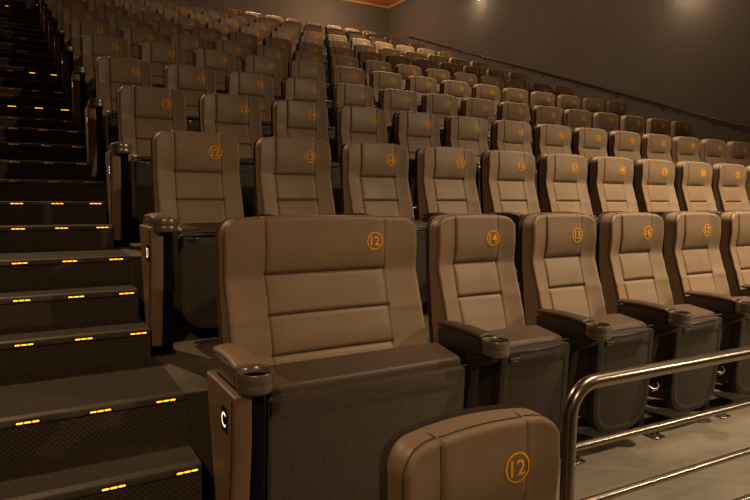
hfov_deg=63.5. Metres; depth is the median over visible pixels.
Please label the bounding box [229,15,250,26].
seat
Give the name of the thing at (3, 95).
trim
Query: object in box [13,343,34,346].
step light
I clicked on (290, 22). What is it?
seat
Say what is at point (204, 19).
seat
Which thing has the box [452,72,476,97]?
seat
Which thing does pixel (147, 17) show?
seat
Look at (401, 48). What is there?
seat
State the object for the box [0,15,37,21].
floor
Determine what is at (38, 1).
seat
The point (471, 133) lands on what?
seat
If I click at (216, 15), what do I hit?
seat
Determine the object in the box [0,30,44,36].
trim
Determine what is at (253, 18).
seat
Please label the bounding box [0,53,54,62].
floor
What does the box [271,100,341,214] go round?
seat
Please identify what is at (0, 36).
trim
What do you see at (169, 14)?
seat
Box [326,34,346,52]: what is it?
seat
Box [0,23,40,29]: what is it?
floor
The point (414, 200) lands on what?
seat cushion
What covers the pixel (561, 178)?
seat
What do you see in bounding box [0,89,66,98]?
floor
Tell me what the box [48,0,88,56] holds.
seat
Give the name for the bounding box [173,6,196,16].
seat
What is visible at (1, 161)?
trim
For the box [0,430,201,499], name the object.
stair step
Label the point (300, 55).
seat
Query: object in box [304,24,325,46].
seat
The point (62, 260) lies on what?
step light
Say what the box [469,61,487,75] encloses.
seat
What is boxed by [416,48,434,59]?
seat
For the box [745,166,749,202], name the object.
seat
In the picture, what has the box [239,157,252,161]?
seat cushion
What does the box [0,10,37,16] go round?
trim
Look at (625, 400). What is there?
seat cushion
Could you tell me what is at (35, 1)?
seat
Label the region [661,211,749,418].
seat
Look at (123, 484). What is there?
step light
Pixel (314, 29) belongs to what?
seat
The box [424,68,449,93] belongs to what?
seat
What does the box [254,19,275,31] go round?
seat
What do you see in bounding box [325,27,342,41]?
seat
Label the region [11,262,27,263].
step light
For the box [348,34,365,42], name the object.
seat
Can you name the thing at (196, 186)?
seat
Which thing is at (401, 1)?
trim
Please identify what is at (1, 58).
trim
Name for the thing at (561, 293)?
seat
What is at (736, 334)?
seat cushion
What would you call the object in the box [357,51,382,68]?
seat
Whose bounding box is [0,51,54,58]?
trim
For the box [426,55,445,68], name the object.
seat
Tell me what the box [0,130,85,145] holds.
step
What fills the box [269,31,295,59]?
seat
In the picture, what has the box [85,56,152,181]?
seat
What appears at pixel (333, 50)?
seat
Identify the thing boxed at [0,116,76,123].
trim
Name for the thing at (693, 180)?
seat
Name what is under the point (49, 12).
seat
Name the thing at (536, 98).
seat
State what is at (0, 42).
trim
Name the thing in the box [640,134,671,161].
seat
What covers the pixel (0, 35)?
trim
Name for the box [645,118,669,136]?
seat
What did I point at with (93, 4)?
seat
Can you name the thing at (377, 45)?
seat
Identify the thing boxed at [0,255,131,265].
trim
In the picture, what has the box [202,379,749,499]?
floor
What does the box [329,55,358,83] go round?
seat
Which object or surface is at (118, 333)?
trim
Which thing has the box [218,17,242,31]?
seat
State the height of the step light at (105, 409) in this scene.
0.009 m
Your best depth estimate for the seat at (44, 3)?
10.66 m
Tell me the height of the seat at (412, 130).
1.089 m
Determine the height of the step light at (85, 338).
0.009 m
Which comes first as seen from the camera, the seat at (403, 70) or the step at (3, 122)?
the step at (3, 122)
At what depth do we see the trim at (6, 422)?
2.13 m
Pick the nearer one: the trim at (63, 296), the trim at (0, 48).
the trim at (63, 296)
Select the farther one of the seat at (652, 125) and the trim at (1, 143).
the seat at (652, 125)
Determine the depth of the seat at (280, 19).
15.81 m
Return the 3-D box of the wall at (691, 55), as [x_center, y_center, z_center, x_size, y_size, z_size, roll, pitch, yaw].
[6.101,-4.543,9.732,0.200,11.052,22.650,-2,6,-30]
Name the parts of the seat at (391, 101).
armrest, backrest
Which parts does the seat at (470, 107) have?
backrest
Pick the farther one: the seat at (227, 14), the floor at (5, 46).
the seat at (227, 14)
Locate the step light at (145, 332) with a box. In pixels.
[129,331,146,334]
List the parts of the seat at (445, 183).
armrest, backrest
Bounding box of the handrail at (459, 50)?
[409,36,749,128]
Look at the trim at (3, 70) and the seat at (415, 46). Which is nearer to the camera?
the trim at (3, 70)
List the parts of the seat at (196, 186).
armrest, panel, backrest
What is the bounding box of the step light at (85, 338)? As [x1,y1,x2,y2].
[74,337,92,340]
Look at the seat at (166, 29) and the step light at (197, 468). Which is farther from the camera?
the seat at (166, 29)
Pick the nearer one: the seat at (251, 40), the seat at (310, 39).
the seat at (251, 40)
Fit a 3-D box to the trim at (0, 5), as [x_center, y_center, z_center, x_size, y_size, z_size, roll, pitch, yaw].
[-7.978,-5.194,12.865,1.503,0.025,0.042,-2,6,-30]
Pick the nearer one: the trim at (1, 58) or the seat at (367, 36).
the trim at (1, 58)
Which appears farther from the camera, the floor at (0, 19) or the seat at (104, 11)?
the floor at (0, 19)
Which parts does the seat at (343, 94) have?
backrest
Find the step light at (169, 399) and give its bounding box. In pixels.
[155,398,175,402]
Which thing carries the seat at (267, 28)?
on the floor
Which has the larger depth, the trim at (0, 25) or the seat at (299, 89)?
the trim at (0, 25)
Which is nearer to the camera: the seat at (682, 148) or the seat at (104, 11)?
the seat at (682, 148)
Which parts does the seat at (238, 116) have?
backrest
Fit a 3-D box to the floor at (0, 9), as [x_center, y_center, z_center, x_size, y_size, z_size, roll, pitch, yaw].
[-7.910,-4.844,12.753,1.483,0.420,0.345,-2,6,-30]
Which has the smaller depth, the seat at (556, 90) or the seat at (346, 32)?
the seat at (556, 90)
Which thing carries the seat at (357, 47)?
on the floor
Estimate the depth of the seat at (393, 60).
10.79 m
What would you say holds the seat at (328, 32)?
on the floor
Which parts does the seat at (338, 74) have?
backrest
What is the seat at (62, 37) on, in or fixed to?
on the floor
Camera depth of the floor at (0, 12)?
12.03 m
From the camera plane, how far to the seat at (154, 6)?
12.06 m
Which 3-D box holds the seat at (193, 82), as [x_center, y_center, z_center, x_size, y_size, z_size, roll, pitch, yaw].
[-1.636,-1.134,5.408,0.569,1.089,0.647,-2,6,-30]
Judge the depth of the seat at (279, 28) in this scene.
12.26 m
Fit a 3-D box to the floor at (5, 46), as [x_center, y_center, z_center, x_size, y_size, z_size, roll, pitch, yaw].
[-5.509,-2.768,8.775,1.483,0.420,0.345,-2,6,-30]
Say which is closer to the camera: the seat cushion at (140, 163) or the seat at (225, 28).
the seat cushion at (140, 163)
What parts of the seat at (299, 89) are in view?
backrest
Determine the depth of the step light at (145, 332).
2.72 m
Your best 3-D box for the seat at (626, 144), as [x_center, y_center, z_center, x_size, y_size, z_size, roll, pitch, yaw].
[2.905,-0.786,6.718,0.569,1.089,0.647,-2,6,-30]
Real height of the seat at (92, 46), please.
1.090 m
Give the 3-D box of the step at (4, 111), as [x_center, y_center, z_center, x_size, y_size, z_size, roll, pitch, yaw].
[-3.709,-1.166,5.796,1.483,0.420,0.345,-2,6,-30]
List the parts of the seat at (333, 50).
backrest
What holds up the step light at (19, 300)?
attached to the trim at (63, 296)
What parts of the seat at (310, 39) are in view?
backrest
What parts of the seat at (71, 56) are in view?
panel, backrest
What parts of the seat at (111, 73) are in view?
panel, backrest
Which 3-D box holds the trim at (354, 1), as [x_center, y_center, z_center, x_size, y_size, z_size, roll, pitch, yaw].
[-8.745,-7.192,13.674,21.300,0.055,0.070,-2,6,-30]
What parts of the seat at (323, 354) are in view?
armrest, panel, backrest, seat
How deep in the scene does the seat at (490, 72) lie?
11.97 m
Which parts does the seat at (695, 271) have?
backrest, armrest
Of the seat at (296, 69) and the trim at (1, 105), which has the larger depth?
the seat at (296, 69)
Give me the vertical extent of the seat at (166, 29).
1.089 m
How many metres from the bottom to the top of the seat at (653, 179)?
1.089 m
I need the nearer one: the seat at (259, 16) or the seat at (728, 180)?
the seat at (728, 180)
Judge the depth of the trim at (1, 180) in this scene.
4.11 m
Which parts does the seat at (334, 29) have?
backrest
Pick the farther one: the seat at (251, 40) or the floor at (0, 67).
the seat at (251, 40)
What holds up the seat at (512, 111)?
on the floor
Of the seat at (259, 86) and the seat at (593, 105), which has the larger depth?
the seat at (593, 105)
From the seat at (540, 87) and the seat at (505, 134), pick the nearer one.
the seat at (505, 134)
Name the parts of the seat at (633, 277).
backrest, armrest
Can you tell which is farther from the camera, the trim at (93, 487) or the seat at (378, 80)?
the seat at (378, 80)
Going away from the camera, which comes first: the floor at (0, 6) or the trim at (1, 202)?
the trim at (1, 202)
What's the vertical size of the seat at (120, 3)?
1.089 m
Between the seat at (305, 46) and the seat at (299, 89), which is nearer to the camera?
the seat at (299, 89)
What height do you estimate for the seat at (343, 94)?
1.089 m
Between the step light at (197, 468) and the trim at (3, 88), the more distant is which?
the trim at (3, 88)
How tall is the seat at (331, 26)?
1.089 m
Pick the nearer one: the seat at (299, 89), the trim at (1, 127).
the trim at (1, 127)
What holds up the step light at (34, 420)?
attached to the trim at (6, 422)
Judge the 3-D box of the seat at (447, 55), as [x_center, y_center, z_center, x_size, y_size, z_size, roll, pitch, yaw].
[1.776,-4.090,14.094,0.677,1.090,0.650,-2,6,-30]
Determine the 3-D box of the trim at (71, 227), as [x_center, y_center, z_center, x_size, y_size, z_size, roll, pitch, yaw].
[-2.272,-0.116,3.397,1.481,0.025,0.042,-2,6,-30]
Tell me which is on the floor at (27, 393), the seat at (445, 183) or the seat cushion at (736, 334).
the seat at (445, 183)
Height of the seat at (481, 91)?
1.089 m
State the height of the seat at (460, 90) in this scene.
1.089 m
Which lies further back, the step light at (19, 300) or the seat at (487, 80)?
the seat at (487, 80)
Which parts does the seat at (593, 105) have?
backrest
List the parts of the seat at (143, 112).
panel, backrest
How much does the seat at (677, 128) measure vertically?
1.090 m
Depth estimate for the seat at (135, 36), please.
7.51 m
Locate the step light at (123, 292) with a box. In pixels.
[118,292,134,294]
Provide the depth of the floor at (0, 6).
13.03 m
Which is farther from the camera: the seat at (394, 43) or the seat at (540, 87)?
the seat at (394, 43)
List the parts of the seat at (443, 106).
backrest, armrest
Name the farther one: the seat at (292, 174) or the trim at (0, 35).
the trim at (0, 35)
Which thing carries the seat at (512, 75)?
on the floor
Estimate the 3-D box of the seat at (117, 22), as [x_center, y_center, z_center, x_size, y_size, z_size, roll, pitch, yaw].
[-3.458,-2.742,8.373,0.569,1.089,0.647,-2,6,-30]
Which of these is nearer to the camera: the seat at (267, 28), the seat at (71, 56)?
the seat at (71, 56)
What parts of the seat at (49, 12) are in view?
panel, backrest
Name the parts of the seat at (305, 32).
backrest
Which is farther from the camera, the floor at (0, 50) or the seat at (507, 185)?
the floor at (0, 50)
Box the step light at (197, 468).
[175,467,198,474]
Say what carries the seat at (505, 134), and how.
on the floor at (19, 276)
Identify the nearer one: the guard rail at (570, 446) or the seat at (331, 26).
the guard rail at (570, 446)
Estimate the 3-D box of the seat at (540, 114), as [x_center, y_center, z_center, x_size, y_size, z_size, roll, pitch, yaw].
[2.297,-1.305,7.708,0.569,1.089,0.647,-2,6,-30]
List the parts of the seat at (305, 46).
backrest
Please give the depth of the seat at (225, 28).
10.40 m
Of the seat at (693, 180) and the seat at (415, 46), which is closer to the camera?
the seat at (693, 180)
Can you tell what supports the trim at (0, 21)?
attached to the floor at (6, 24)
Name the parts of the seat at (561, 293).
backrest, armrest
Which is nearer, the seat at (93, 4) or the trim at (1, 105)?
the trim at (1, 105)
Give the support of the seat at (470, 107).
on the floor
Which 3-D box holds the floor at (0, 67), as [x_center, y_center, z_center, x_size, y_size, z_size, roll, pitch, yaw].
[-4.751,-2.063,7.523,1.483,0.420,0.329,-2,6,-30]
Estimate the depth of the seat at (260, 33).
10.70 m
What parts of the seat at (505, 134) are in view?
backrest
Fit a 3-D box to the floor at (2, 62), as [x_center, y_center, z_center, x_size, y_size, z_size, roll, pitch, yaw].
[-4.909,-2.233,7.782,1.483,0.420,0.345,-2,6,-30]
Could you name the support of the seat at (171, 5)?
on the floor
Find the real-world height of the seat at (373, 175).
1.089 m
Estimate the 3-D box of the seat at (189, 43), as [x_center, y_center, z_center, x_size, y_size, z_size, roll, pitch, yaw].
[-2.361,-2.226,7.675,0.569,1.089,0.647,-2,6,-30]
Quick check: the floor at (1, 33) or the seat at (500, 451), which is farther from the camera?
the floor at (1, 33)
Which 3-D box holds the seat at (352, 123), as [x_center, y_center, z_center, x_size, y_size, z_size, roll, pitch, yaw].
[-0.048,-0.658,4.997,0.569,1.089,0.647,-2,6,-30]
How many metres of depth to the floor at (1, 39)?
9.07 m
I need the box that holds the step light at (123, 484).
[100,483,126,491]
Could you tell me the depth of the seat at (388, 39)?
16.17 m
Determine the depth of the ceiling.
18.48 m
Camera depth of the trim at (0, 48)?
8.55 m
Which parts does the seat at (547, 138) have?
backrest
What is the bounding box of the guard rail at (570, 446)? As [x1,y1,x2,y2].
[559,346,749,499]
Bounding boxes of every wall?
[0,0,388,38]
[389,0,749,143]
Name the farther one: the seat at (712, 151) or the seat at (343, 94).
the seat at (712, 151)
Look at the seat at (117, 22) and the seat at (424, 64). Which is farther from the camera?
the seat at (424, 64)
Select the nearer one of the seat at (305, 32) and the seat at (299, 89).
the seat at (299, 89)
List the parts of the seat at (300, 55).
backrest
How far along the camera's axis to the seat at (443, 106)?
6.99 m
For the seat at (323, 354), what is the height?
1.090 m
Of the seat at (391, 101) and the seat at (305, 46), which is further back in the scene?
the seat at (305, 46)
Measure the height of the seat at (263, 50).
1.089 m
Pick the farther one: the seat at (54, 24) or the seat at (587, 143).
the seat at (54, 24)
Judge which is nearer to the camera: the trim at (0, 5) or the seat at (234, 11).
the trim at (0, 5)
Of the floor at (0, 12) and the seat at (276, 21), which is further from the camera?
the seat at (276, 21)
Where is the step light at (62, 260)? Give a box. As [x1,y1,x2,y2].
[61,260,77,261]
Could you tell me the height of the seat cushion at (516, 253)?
0.444 m
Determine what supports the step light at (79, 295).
attached to the trim at (63, 296)
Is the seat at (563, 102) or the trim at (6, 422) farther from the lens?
the seat at (563, 102)
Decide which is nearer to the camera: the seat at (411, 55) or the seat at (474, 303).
the seat at (474, 303)
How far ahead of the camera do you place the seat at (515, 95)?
9.12 m
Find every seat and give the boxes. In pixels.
[34,0,36,14]
[37,0,40,21]
[40,0,49,29]
[44,0,80,40]
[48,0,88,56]
[54,7,98,74]
[61,19,111,98]
[71,33,128,130]
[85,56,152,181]
[87,0,116,11]
[96,4,127,22]
[105,85,186,246]
[107,14,142,37]
[114,0,137,7]
[121,26,160,59]
[123,2,150,16]
[135,10,165,28]
[138,0,155,4]
[139,41,184,87]
[140,130,243,356]
[144,1,167,12]
[150,20,183,42]
[156,8,182,21]
[161,1,182,8]
[163,64,215,130]
[169,33,205,65]
[171,16,200,34]
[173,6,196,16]
[188,5,207,13]
[188,13,213,26]
[190,26,221,48]
[193,48,234,93]
[198,93,262,216]
[202,10,224,21]
[206,21,233,39]
[207,215,466,499]
[213,9,232,17]
[213,39,247,70]
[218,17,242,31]
[222,8,239,14]
[225,71,273,136]
[227,32,257,54]
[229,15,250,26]
[237,13,256,21]
[239,26,264,44]
[242,55,281,101]
[244,12,261,18]
[247,22,270,37]
[252,136,335,216]
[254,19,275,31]
[254,45,287,79]
[261,17,279,26]
[263,37,292,63]
[265,15,282,23]
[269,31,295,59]
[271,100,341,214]
[275,26,297,49]
[279,23,299,42]
[281,77,336,162]
[283,21,301,35]
[286,18,302,31]
[288,60,332,126]
[293,50,330,99]
[296,42,328,83]
[299,35,327,70]
[301,30,326,60]
[303,26,325,52]
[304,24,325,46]
[306,22,325,42]
[325,25,340,28]
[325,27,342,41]
[326,30,344,35]
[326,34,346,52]
[327,40,349,60]
[328,46,353,70]
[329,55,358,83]
[330,66,377,108]
[332,83,389,142]
[335,106,387,162]
[340,141,426,304]
[344,28,358,33]
[345,31,362,41]
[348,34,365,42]
[350,38,370,49]
[353,44,375,58]
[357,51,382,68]
[362,31,376,35]
[362,60,390,85]
[365,34,380,39]
[369,37,386,45]
[369,71,401,108]
[373,42,392,52]
[378,88,417,142]
[379,48,399,61]
[379,404,559,499]
[384,37,399,42]
[385,55,409,72]
[389,40,405,48]
[392,111,440,216]
[394,64,421,89]
[395,45,413,55]
[403,51,423,65]
[406,76,436,111]
[408,43,424,51]
[412,59,435,76]
[415,146,480,312]
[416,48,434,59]
[421,93,457,145]
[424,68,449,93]
[425,213,569,433]
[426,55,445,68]
[437,51,454,62]
[438,62,459,79]
[440,80,468,115]
[444,116,488,213]
[448,58,467,71]
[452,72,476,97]
[461,98,494,149]
[462,66,482,83]
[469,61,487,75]
[471,84,499,120]
[479,76,502,102]
[480,150,539,282]
[485,69,505,88]
[491,120,536,192]
[497,102,532,153]
[501,88,530,125]
[505,79,529,112]
[507,72,528,100]
[519,213,653,464]
[529,83,550,94]
[529,91,561,124]
[531,105,571,152]
[533,124,586,184]
[537,153,597,260]
[551,86,572,106]
[556,95,579,121]
[562,109,590,143]
[572,127,607,163]
[581,98,618,129]
[587,156,638,216]
[591,112,618,133]
[595,212,722,439]
[604,101,626,116]
[607,131,640,161]
[619,115,644,135]
[632,159,679,216]
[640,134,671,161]
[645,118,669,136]
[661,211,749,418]
[669,121,692,137]
[671,136,699,162]
[674,161,720,214]
[699,139,726,164]
[711,163,749,211]
[718,211,749,387]
[726,141,749,166]
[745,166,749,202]
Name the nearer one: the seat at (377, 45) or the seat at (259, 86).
the seat at (259, 86)
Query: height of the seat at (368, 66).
1.089 m
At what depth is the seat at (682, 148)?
7.42 m
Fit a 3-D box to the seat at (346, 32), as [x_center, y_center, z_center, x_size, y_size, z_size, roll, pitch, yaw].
[-0.474,-5.082,15.483,0.569,1.089,0.647,-2,6,-30]
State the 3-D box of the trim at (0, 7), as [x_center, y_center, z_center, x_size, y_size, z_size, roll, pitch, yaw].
[-7.826,-5.029,12.593,1.481,0.025,0.042,-2,6,-30]
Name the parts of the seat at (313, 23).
backrest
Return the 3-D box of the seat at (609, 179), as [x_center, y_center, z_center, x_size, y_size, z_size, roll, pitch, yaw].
[2.034,-0.213,4.870,0.569,1.089,0.647,-2,6,-30]
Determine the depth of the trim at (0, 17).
11.05 m
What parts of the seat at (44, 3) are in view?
panel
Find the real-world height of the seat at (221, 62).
1.089 m
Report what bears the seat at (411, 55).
on the floor
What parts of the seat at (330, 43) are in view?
backrest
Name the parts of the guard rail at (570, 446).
rail, rail, rail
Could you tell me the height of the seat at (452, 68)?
1.089 m
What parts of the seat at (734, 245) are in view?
backrest, armrest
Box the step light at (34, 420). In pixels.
[14,419,40,424]
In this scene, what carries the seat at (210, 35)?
on the floor
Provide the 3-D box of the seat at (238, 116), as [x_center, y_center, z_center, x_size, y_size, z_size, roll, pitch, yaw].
[-1.029,-0.614,4.418,0.569,1.089,0.647,-2,6,-30]
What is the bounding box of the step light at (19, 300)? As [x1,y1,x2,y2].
[12,299,30,301]
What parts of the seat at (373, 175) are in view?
backrest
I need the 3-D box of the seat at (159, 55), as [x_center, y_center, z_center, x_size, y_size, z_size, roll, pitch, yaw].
[-2.244,-1.681,6.395,0.569,1.089,0.647,-2,6,-30]
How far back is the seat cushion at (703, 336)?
3.07 m
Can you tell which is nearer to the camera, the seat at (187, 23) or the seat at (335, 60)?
the seat at (335, 60)
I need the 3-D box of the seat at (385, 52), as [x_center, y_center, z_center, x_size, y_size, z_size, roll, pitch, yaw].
[0.361,-3.467,11.947,0.569,1.089,0.647,-2,6,-30]
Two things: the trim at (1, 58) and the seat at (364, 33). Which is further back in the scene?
the seat at (364, 33)
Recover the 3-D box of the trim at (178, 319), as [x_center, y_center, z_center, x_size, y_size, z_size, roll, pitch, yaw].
[2.875,0.058,5.753,9.713,0.404,0.006,-2,6,-30]
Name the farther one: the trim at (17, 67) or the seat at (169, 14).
the seat at (169, 14)
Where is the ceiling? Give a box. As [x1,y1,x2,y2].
[356,0,400,6]
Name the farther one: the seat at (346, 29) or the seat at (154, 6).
the seat at (346, 29)
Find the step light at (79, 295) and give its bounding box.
[67,295,84,297]
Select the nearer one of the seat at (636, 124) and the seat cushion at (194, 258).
the seat cushion at (194, 258)
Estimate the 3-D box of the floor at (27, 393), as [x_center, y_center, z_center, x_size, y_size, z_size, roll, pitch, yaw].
[2.514,0.612,4.914,11.220,0.550,1.222,-2,6,-30]
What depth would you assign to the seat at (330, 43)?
11.51 m
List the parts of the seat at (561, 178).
backrest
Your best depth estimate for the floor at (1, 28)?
10.06 m
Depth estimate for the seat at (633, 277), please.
3.18 m
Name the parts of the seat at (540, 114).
backrest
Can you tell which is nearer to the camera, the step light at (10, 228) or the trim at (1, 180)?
the step light at (10, 228)
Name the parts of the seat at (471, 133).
backrest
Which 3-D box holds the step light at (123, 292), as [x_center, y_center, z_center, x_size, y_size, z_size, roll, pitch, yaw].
[-1.220,0.212,2.976,0.076,0.009,0.012,-2,6,-30]
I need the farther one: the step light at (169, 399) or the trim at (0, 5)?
the trim at (0, 5)
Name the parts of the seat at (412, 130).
armrest, backrest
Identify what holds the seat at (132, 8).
on the floor
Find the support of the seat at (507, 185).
on the floor at (27, 393)
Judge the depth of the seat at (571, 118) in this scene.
8.12 m
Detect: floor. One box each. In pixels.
[0,6,34,11]
[0,9,34,14]
[0,12,37,18]
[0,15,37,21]
[0,19,40,25]
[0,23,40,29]
[0,27,43,34]
[0,32,44,39]
[0,38,48,46]
[0,44,48,52]
[0,50,50,55]
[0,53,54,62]
[0,60,54,69]
[0,67,59,74]
[0,71,62,82]
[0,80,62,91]
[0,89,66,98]
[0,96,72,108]
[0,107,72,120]
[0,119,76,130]
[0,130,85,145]
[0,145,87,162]
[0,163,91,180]
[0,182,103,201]
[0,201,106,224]
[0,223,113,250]
[0,239,140,288]
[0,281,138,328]
[0,312,429,461]
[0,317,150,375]
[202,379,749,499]
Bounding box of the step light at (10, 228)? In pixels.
[10,228,25,229]
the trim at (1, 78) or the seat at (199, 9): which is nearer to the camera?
the trim at (1, 78)
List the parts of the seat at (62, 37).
panel, backrest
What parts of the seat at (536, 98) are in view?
backrest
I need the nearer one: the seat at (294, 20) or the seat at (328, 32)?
the seat at (328, 32)
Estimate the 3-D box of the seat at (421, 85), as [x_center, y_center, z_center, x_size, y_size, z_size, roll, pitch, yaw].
[0.704,-1.810,8.125,0.569,1.089,0.647,-2,6,-30]
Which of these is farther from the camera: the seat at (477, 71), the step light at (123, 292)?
the seat at (477, 71)
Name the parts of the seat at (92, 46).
panel, backrest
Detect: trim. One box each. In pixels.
[0,5,34,10]
[0,7,34,12]
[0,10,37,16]
[0,14,37,19]
[0,17,40,23]
[0,21,40,27]
[0,25,43,31]
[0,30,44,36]
[0,35,48,41]
[0,36,48,43]
[0,42,48,48]
[0,48,53,55]
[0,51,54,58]
[0,57,54,64]
[0,65,58,72]
[0,69,61,76]
[0,77,62,84]
[0,87,66,94]
[0,94,71,101]
[0,104,72,111]
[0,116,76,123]
[0,126,85,133]
[0,142,86,148]
[0,160,90,165]
[0,179,102,184]
[0,201,105,204]
[0,225,112,230]
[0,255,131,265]
[0,289,137,303]
[0,327,149,349]
[0,391,184,428]
[5,459,201,499]
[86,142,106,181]
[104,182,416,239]
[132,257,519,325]
[185,391,214,494]
[343,0,388,8]
[388,0,406,8]
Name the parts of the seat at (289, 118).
backrest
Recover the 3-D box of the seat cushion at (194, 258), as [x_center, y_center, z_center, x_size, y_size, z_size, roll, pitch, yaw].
[-0.818,0.085,3.094,0.380,0.444,0.216,-2,6,-30]
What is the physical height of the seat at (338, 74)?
1.089 m
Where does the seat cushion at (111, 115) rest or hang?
on the seat at (111, 73)
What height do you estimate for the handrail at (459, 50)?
5.018 m
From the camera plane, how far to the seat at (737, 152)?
7.99 m
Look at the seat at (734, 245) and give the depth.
3.86 m
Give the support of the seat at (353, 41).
on the floor
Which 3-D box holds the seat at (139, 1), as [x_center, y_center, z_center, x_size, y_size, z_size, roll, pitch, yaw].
[-4.908,-4.890,12.909,0.569,1.089,0.647,-2,6,-30]
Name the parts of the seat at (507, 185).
backrest, armrest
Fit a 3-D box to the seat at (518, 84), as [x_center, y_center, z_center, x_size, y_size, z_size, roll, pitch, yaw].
[2.564,-2.440,10.537,0.569,1.089,0.647,-2,6,-30]
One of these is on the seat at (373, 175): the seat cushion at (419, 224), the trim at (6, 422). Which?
the seat cushion at (419, 224)
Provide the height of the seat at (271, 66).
1.089 m
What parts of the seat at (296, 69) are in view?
backrest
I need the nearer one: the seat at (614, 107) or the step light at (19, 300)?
the step light at (19, 300)
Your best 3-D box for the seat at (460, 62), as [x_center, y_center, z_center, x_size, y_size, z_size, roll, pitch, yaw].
[1.843,-3.530,12.797,0.569,1.089,0.647,-2,6,-30]
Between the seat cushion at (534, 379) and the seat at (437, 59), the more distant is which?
the seat at (437, 59)
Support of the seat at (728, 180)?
on the floor at (27, 393)
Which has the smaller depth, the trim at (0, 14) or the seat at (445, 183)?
the seat at (445, 183)
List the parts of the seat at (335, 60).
backrest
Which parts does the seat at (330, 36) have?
backrest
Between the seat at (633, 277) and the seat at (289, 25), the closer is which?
the seat at (633, 277)
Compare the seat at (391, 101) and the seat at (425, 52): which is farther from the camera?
the seat at (425, 52)
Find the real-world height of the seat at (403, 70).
1.089 m
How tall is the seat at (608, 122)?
1.089 m
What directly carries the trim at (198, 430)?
attached to the floor at (27, 393)
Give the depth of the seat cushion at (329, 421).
2.08 m
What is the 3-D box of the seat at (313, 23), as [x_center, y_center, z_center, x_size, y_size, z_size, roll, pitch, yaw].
[-1.576,-5.578,16.190,0.569,1.089,0.647,-2,6,-30]
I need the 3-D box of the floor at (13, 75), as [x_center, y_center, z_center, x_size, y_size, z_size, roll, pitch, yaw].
[-4.523,-1.882,7.165,1.505,0.420,0.588,-2,6,-30]
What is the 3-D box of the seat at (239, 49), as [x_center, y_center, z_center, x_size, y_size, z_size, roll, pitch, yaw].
[-1.870,-2.248,7.964,0.569,1.089,0.647,-2,6,-30]
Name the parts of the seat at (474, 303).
armrest, backrest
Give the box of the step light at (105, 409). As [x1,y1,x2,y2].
[89,408,111,413]
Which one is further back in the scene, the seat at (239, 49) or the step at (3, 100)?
the seat at (239, 49)
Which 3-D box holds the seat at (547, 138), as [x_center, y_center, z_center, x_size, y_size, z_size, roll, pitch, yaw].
[1.919,-0.744,6.147,0.569,1.089,0.647,-2,6,-30]
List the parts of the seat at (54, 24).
panel, backrest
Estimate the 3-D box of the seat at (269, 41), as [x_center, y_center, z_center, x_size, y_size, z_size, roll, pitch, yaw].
[-1.495,-2.828,9.529,0.569,1.089,0.647,-2,6,-30]
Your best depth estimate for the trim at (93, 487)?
1.89 m
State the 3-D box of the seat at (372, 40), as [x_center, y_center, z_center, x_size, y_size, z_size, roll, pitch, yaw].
[0.134,-4.573,14.492,0.569,1.089,0.647,-2,6,-30]
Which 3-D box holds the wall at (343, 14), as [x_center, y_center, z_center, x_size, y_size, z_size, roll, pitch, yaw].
[-8.837,-5.114,13.987,21.300,11.052,0.200,-2,6,-30]
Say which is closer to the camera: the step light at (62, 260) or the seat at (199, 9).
the step light at (62, 260)
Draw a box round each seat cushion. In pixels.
[106,110,116,151]
[131,154,150,219]
[173,223,219,312]
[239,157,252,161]
[263,342,466,499]
[411,220,426,227]
[413,190,416,216]
[474,325,568,407]
[514,235,519,282]
[573,314,652,418]
[648,304,721,398]
[716,296,749,381]
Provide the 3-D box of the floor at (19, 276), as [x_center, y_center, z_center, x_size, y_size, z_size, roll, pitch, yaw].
[1.914,0.102,5.909,11.220,0.550,1.222,-2,6,-30]

